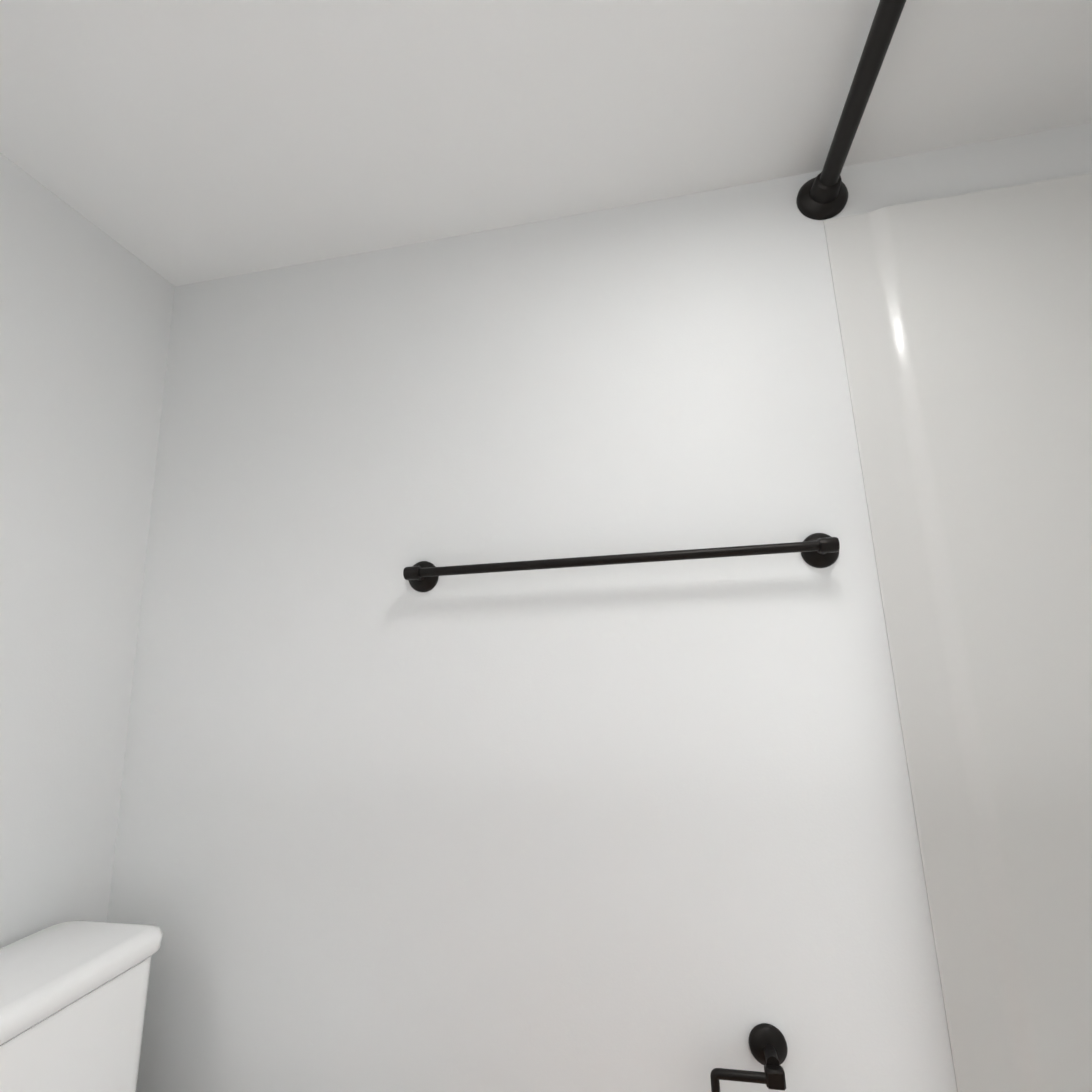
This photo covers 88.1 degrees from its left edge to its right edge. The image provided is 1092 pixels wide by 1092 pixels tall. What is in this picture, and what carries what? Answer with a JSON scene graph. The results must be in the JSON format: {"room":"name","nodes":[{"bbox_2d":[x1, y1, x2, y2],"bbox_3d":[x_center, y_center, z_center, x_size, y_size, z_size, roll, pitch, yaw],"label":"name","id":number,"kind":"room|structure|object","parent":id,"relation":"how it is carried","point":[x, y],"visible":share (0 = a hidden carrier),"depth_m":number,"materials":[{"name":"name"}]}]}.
{"room":"bathroom","nodes":[
{"label":"bathroom","id":0,"kind":"room"},
{"bbox_2d":[0,153,174,947],"bbox_3d":[-1.038,0.270,0.403,0.100,2.097,1.730,-4,-12,10],"label":"wall","id":1,"kind":"structure","parent":0,"point":[86,307],"depth_m":1.05,"materials":[{"name":"white paint"}]},
{"bbox_2d":[0,0,1091,285],"bbox_3d":[0.051,-0.889,0.414,2.400,0.100,1.730,-4,-12,10],"label":"ceiling","id":2,"kind":"structure","parent":0,"point":[178,142],"depth_m":0.93,"materials":[{"name":"white paint"}]},
{"bbox_2d":[107,122,1091,1091],"bbox_3d":[0.245,0.341,0.981,2.200,2.097,0.100,-4,-12,10],"label":"wall","id":3,"kind":"structure","parent":0,"point":[643,826],"depth_m":1.01,"materials":[{"name":"white paint"}]},
{"bbox_2d":[403,533,839,591],"bbox_3d":[0.108,0.028,0.985,0.768,0.060,0.062,-4,-12,10],"label":"towel bar","id":4,"kind":"object","parent":3,"relation":"attached to","point":[818,550],"visible":1,"depth_m":0.95,"materials":[{"name":"black metal"}]},
{"bbox_2d":[710,1023,787,1091],"bbox_3d":[0.327,0.767,0.802,0.182,0.125,0.054,-4,-12,10],"label":"toilet paper holder","id":5,"kind":"object","parent":3,"relation":"attached to","point":[768,1046],"visible":1,"depth_m":0.80,"materials":[{"name":"black metal"}]},
{"bbox_2d":[796,0,905,219],"bbox_3d":[0.377,-0.801,0.333,0.090,0.090,1.529,-4,-12,10],"label":"curtain rod","id":6,"kind":"object","parent":3,"relation":"attached to","point":[823,195],"visible":1,"depth_m":0.90,"materials":[{"name":"black metal"}]},
{"bbox_2d":[823,173,1091,1091],"bbox_3d":[0.928,0.146,0.826,0.774,1.602,0.012,-4,-12,10],"label":"shower surround","id":7,"kind":"structure","parent":3,"relation":"attached to","point":[965,323],"depth_m":0.89,"materials":[{"name":"white plastic"}]},
{"bbox_3d":[0.027,1.162,-0.537,2.400,0.100,2.800,-4,-12,10],"label":"floor","id":8,"kind":"structure","parent":0,"visible":0},
{"bbox_2d":[0,920,162,1091],"bbox_3d":[-0.511,0.961,0.610,0.736,0.789,0.484,-4,-12,10],"label":"toilet","id":9,"kind":"object","parent":8,"relation":"on","point":[73,997],"visible":1,"depth_m":0.82,"materials":[{"name":"white ceramic"}]}
]}

